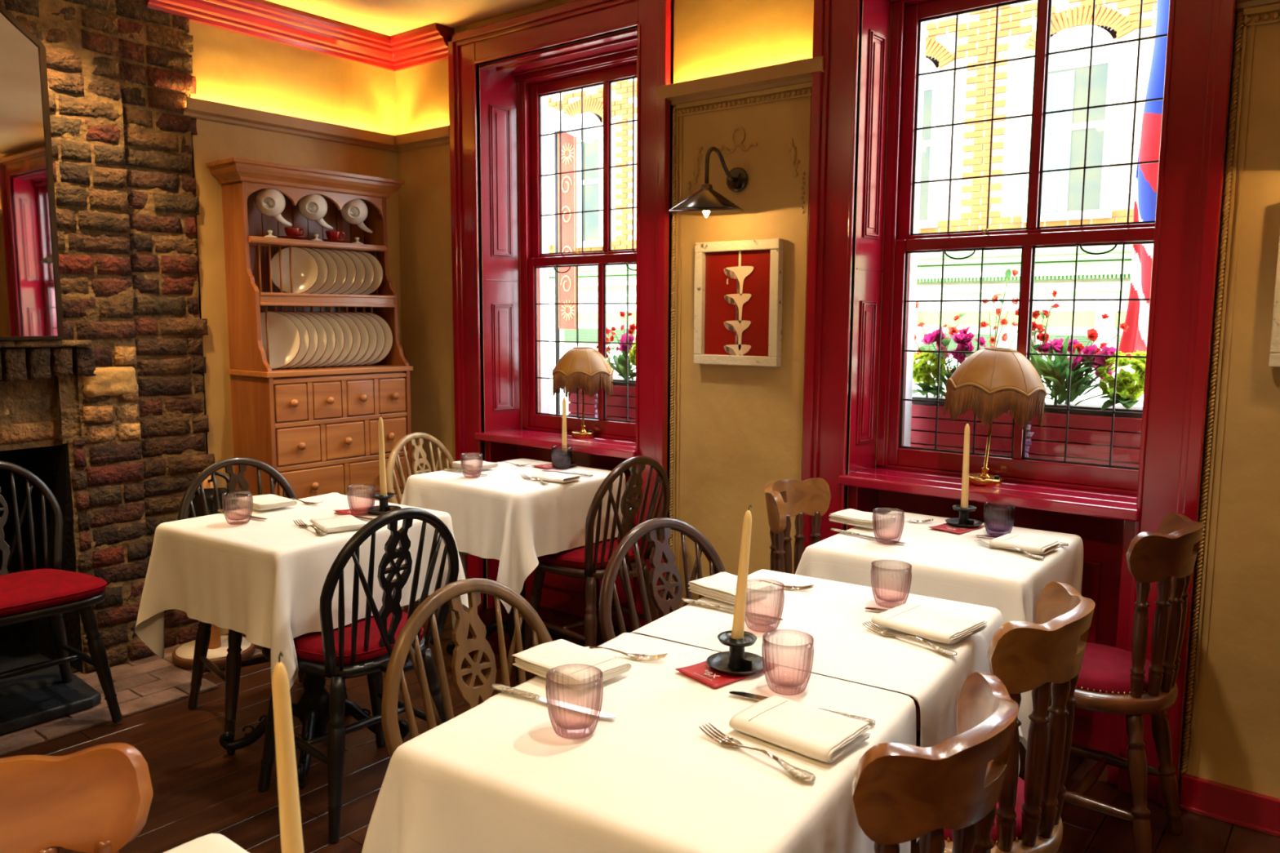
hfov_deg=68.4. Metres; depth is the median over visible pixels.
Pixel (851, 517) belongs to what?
napkin
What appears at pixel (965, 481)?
taper candle
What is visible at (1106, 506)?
window
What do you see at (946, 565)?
tablecloth
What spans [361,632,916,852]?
tablecloth
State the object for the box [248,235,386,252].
shelf
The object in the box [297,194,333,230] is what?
teapot
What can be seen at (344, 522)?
napkin
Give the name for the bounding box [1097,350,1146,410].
leafy plant
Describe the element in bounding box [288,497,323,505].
fork
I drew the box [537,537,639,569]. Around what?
seat cushion
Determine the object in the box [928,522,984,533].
menu card
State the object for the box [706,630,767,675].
candle holder
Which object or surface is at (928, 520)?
fork
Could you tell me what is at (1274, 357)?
framed picture
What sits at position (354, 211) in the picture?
pot
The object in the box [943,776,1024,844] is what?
seat cushion
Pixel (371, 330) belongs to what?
dinner plate
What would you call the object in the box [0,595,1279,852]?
floor
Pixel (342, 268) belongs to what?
dinner plate
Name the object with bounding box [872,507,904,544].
tumbler
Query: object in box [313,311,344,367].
dinner plate
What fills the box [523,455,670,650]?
chair
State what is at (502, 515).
tablecloth
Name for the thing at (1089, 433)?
window box
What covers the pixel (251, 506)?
tumbler
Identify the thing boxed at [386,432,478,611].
chair
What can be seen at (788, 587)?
fork
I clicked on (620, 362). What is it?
leafy plant
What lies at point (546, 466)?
menu card
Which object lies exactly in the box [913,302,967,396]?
rose bush
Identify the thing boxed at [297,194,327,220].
pot
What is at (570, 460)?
tumbler
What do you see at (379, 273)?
dinner plate
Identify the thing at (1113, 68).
brick building
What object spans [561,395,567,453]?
taper candle
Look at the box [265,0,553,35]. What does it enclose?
ceiling
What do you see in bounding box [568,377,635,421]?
window box
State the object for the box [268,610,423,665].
seat cushion
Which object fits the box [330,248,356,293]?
dinner plate
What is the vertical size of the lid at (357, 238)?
0.032 m
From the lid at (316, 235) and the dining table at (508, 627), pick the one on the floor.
the dining table at (508, 627)
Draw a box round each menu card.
[333,505,378,515]
[532,463,558,469]
[675,661,777,688]
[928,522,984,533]
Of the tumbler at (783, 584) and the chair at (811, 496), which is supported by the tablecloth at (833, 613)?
the tumbler at (783, 584)
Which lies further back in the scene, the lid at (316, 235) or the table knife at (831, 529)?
the lid at (316, 235)
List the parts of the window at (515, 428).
shutter panel, sill, soffit panel, sash, sash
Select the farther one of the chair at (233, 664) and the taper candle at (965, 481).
the chair at (233, 664)
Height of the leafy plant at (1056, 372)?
0.242 m
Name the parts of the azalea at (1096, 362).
stem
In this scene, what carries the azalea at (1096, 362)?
in the window box at (1089, 433)
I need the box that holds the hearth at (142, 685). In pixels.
[0,633,262,756]
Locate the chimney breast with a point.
(108, 414)
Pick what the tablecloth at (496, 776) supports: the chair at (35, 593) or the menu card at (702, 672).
the menu card at (702, 672)
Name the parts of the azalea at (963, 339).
stem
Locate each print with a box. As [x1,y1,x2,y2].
[557,133,575,327]
[704,249,770,356]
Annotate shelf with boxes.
[228,364,413,377]
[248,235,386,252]
[259,292,395,306]
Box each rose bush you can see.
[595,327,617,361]
[609,311,635,377]
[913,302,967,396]
[977,268,1018,348]
[1013,289,1061,386]
[1057,313,1128,403]
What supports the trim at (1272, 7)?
attached to the wall at (740, 425)
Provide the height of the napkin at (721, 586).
0.024 m
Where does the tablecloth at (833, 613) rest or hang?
on the dining table at (913, 698)
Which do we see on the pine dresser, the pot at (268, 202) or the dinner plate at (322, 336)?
the dinner plate at (322, 336)
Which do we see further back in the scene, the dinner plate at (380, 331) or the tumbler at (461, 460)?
the dinner plate at (380, 331)
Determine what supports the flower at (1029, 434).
in the window box at (1089, 433)
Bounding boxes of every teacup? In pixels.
[284,226,304,235]
[324,230,345,239]
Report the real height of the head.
0.198 m
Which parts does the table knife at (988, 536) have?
blade, handle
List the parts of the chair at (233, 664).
leg, leg, leg, leg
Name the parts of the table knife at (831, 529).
handle, blade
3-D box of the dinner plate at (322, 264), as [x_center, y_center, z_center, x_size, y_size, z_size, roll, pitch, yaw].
[-1.451,-0.672,4.072,0.203,0.203,0.032,-1,7,-11]
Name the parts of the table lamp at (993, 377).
lamp shade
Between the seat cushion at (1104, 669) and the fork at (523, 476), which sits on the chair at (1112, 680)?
the seat cushion at (1104, 669)
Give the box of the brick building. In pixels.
[547,0,1156,413]
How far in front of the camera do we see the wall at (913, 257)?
3.42 m
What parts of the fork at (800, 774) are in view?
handle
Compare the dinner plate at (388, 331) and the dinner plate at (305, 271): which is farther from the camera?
the dinner plate at (388, 331)
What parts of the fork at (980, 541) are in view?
handle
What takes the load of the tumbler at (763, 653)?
on the tablecloth at (496, 776)
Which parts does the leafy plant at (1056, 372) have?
stem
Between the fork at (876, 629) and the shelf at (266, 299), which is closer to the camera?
the fork at (876, 629)
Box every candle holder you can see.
[366,492,401,514]
[551,451,577,466]
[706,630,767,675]
[945,504,982,528]
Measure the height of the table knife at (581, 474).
0.006 m
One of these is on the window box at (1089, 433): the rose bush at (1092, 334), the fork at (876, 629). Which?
the rose bush at (1092, 334)
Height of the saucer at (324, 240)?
0.012 m
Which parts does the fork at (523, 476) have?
handle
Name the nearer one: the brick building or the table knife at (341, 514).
the table knife at (341, 514)
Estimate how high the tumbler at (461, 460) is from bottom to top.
0.088 m
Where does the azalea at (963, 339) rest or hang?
in the window box at (1089, 433)
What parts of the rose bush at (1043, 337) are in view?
stem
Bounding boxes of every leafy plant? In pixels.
[606,348,635,380]
[911,349,946,397]
[920,363,956,395]
[1030,333,1116,405]
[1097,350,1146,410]
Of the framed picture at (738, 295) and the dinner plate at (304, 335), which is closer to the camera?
the framed picture at (738, 295)
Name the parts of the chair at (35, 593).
seat, leg, leg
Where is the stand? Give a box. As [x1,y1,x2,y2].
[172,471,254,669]
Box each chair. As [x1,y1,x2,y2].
[0,461,122,723]
[0,742,153,852]
[177,457,349,741]
[257,507,458,844]
[381,577,552,759]
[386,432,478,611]
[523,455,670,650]
[598,517,725,642]
[764,477,831,574]
[852,671,1018,852]
[911,581,1095,852]
[1018,512,1204,852]
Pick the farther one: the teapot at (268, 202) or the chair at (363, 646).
the teapot at (268, 202)
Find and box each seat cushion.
[0,568,106,617]
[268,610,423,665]
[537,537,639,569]
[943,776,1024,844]
[1076,642,1151,694]
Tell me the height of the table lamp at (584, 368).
0.395 m
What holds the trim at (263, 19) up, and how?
attached to the wall at (230, 67)
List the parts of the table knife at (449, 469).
handle, blade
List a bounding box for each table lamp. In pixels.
[551,346,613,438]
[943,346,1047,486]
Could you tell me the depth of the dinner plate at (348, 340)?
4.15 m
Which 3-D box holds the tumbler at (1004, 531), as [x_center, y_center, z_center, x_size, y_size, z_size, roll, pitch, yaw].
[1.018,0.264,2.673,0.085,0.088,0.085,5,8,38]
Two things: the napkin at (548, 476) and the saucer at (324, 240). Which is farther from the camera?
the saucer at (324, 240)
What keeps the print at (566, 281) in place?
attached to the banner
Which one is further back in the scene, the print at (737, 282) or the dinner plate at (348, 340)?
the dinner plate at (348, 340)
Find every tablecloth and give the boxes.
[134,492,468,693]
[163,833,248,852]
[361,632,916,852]
[400,458,626,613]
[631,568,1022,841]
[795,511,1083,749]
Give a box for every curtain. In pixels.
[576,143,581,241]
[1040,70,1075,212]
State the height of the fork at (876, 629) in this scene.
0.014 m
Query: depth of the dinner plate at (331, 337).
4.09 m
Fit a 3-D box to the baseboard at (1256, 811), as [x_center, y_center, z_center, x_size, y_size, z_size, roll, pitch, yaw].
[1.756,1.045,2.456,0.610,0.095,0.030,5,8,38]
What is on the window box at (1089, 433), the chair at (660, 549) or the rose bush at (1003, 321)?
the rose bush at (1003, 321)
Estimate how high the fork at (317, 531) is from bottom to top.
0.014 m
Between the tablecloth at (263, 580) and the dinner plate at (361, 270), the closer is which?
the tablecloth at (263, 580)
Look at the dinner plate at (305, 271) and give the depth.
4.04 m
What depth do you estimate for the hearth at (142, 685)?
3.37 m
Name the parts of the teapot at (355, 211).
spout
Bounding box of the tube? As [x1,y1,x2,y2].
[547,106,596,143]
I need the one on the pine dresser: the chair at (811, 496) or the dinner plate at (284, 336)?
the dinner plate at (284, 336)
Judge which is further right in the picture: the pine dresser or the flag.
the flag
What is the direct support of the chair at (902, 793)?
on the floor
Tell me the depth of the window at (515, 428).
4.18 m
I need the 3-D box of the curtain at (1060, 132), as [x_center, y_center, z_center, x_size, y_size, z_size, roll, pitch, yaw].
[4.459,-3.048,10.122,0.320,1.450,0.012,5,8,38]
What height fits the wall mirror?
1.222 m
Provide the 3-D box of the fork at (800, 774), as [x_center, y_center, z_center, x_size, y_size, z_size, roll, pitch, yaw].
[0.162,0.455,1.320,0.026,0.014,0.206,-5,9,-41]
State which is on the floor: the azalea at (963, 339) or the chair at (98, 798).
the chair at (98, 798)
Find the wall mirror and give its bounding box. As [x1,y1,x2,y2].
[0,2,63,340]
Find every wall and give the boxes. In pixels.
[186,19,401,634]
[395,0,1279,799]
[537,21,926,446]
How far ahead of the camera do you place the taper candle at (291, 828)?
0.88 m
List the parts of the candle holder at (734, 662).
dish, stem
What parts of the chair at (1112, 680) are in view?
leg, stud trim, seat, leg, rail, leg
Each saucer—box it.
[277,235,308,239]
[321,239,348,242]
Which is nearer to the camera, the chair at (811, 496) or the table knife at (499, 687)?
the table knife at (499, 687)
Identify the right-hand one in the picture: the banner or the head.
the head
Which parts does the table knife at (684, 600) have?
handle, blade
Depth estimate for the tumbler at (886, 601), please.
2.01 m
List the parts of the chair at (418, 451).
leg, seat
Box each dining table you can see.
[218,672,408,789]
[445,579,585,681]
[640,633,917,703]
[915,728,1024,778]
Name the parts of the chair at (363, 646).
leg, leg, seat, leg, leg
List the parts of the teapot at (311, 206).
spout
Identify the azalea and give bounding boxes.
[617,332,635,360]
[920,326,986,376]
[1035,337,1118,404]
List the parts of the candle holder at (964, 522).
dish, stem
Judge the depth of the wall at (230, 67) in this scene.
3.99 m
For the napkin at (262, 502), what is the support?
on the tablecloth at (263, 580)
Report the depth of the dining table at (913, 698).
1.65 m
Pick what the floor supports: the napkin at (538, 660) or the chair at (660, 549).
the chair at (660, 549)
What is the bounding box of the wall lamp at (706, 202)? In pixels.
[668,146,748,217]
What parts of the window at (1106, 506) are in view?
shutter panel, soffit panel, sill, sash, sash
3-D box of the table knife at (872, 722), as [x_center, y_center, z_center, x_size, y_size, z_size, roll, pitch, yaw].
[0.250,0.440,1.479,0.240,0.006,0.020,4,8,30]
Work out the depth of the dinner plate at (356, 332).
4.18 m
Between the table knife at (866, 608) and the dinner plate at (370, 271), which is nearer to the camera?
the table knife at (866, 608)
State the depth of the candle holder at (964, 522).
2.78 m
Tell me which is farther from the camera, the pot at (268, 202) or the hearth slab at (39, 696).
the pot at (268, 202)
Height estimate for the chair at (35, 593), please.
0.863 m
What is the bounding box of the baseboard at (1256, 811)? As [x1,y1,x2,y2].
[1178,773,1279,837]
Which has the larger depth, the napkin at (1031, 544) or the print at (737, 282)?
the print at (737, 282)
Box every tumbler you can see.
[222,491,253,524]
[346,484,375,515]
[460,452,483,478]
[545,663,603,739]
[551,445,572,469]
[744,578,784,632]
[761,629,813,695]
[871,560,911,608]
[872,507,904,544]
[983,501,1015,537]
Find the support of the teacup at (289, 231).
on the saucer at (280, 237)
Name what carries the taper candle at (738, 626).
on the candle holder at (734, 662)
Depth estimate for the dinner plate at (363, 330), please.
4.22 m
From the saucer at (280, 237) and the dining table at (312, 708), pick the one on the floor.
the dining table at (312, 708)
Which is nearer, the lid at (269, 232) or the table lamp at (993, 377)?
the table lamp at (993, 377)
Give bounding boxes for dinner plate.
[260,311,300,368]
[268,246,319,293]
[274,311,310,368]
[286,311,319,368]
[295,311,327,368]
[301,247,328,293]
[304,311,336,368]
[311,248,337,293]
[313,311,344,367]
[321,248,347,293]
[321,311,353,367]
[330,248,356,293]
[331,311,361,366]
[339,311,369,366]
[340,249,365,294]
[348,311,377,365]
[350,250,374,294]
[353,311,385,365]
[359,250,383,294]
[361,311,393,365]
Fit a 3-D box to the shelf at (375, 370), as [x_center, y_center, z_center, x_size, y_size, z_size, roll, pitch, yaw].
[-1.384,-0.247,4.137,0.310,0.022,0.714,6,9,39]
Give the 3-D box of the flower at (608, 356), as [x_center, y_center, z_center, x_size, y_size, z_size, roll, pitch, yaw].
[-0.152,-0.352,4.497,0.100,0.245,0.113,3,7,19]
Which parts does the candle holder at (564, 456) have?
dish, stem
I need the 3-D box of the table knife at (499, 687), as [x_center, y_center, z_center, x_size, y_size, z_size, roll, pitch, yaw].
[-0.141,0.436,1.495,0.240,0.006,0.020,4,8,31]
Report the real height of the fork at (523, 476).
0.014 m
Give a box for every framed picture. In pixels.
[693,238,783,367]
[1268,231,1279,367]
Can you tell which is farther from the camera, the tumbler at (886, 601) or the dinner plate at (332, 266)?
the dinner plate at (332, 266)
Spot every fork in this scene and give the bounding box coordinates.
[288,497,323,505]
[293,519,326,534]
[492,461,530,466]
[520,473,548,484]
[583,646,667,661]
[698,722,815,782]
[755,580,814,590]
[862,621,957,655]
[888,515,933,523]
[974,538,1044,558]
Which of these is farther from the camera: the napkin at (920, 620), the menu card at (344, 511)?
the menu card at (344, 511)
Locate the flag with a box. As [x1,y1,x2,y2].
[1114,0,1169,365]
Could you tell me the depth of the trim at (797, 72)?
3.80 m
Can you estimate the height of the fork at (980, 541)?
0.014 m
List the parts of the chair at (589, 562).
leg, seat, leg, leg, leg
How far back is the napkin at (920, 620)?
1.83 m
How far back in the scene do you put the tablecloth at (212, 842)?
1.09 m
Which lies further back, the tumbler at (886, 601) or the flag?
the flag
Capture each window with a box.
[448,0,674,631]
[801,0,1237,808]
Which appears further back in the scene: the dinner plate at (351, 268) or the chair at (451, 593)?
the dinner plate at (351, 268)
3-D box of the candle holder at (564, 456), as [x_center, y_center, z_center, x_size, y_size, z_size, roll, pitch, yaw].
[-0.311,0.134,3.878,0.106,0.056,0.106,5,8,38]
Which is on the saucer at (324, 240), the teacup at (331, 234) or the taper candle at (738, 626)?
the teacup at (331, 234)
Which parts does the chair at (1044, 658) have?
stud trim, seat, rail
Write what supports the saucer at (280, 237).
on the pine dresser
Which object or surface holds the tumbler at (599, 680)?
on the tablecloth at (496, 776)
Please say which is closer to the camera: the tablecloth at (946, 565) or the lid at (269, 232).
the tablecloth at (946, 565)
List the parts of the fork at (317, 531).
handle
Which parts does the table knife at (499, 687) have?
handle, blade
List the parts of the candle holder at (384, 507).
dish, stem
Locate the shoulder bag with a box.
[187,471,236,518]
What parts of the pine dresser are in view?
panel, drawer, knob, drawer, knob, cornice, drawer, knob, drawer, knob, drawer, knob, drawer, knob, drawer, drawer, drawer, panel, knob, drawer, knob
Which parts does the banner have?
banner post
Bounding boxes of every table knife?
[217,509,266,519]
[333,513,373,520]
[444,468,487,475]
[491,684,616,719]
[541,470,593,476]
[680,598,782,620]
[728,691,875,725]
[830,528,906,544]
[864,607,887,612]
[975,534,1068,546]
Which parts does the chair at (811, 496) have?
rail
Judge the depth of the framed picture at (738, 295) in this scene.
3.40 m
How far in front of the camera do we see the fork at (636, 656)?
1.70 m
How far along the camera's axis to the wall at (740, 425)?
3.31 m
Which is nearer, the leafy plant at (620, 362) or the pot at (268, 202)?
the pot at (268, 202)
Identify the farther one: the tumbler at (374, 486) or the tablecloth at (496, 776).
the tumbler at (374, 486)
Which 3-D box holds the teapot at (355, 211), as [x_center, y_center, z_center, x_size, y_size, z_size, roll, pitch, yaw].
[-1.288,-0.971,4.253,0.119,0.182,0.157,0,7,0]
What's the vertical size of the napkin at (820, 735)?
0.025 m
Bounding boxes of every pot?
[254,188,285,216]
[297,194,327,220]
[340,199,368,224]
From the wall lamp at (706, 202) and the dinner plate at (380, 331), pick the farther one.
the dinner plate at (380, 331)
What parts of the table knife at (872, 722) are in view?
blade, handle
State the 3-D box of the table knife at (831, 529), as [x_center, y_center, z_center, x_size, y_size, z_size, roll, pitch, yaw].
[0.636,0.307,2.639,0.020,0.006,0.240,-6,9,-44]
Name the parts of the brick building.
shop cornice, shop panel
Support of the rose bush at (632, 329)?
on the window box at (616, 403)
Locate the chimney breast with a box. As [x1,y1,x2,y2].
[0,0,214,674]
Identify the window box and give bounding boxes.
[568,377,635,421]
[910,395,1142,467]
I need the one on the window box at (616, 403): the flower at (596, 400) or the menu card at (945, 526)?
the flower at (596, 400)
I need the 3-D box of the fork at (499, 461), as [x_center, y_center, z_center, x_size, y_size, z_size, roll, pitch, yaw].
[-0.547,0.153,3.906,0.206,0.014,0.026,3,7,22]
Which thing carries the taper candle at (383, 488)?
on the candle holder at (384, 507)
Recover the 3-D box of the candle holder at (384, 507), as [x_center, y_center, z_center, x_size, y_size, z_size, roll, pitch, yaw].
[-0.801,0.240,2.945,0.106,0.056,0.106,5,8,38]
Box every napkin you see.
[236,493,297,511]
[309,515,365,533]
[452,459,497,471]
[511,639,631,690]
[531,471,581,482]
[688,572,773,604]
[728,695,871,763]
[828,508,895,528]
[871,602,986,644]
[989,533,1061,555]
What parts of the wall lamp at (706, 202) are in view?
lamp shade, bulb, arm, wall plate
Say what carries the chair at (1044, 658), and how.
on the floor
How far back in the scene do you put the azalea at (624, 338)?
4.38 m
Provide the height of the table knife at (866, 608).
0.006 m
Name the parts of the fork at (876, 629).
handle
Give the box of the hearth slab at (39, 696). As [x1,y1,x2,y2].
[0,640,101,735]
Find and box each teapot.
[254,188,292,226]
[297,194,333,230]
[340,199,373,233]
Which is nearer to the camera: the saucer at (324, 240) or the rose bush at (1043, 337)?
the rose bush at (1043, 337)
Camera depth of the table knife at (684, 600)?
1.98 m
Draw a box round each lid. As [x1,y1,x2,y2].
[263,230,276,237]
[311,233,322,240]
[351,236,363,244]
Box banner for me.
[554,129,576,414]
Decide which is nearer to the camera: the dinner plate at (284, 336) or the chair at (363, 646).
the chair at (363, 646)
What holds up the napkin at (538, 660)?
on the tablecloth at (496, 776)
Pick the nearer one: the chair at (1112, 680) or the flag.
the chair at (1112, 680)
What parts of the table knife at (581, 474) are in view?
blade, handle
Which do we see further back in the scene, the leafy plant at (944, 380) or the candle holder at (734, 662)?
the leafy plant at (944, 380)
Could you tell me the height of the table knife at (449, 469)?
0.006 m
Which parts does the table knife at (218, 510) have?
handle, blade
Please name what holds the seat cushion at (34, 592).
on the chair at (35, 593)
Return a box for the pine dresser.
[206,157,415,609]
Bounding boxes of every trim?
[146,0,454,71]
[182,0,1279,152]
[668,3,1279,775]
[688,126,805,213]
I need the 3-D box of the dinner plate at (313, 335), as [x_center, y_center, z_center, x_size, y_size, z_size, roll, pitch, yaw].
[-1.492,-0.368,4.007,0.243,0.242,0.034,-1,7,-11]
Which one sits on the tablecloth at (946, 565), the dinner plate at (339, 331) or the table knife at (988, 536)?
the table knife at (988, 536)
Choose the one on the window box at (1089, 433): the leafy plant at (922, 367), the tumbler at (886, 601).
the leafy plant at (922, 367)
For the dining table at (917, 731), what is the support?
on the floor
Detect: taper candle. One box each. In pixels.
[271,651,303,852]
[377,413,386,495]
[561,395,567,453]
[731,504,751,639]
[960,421,969,507]

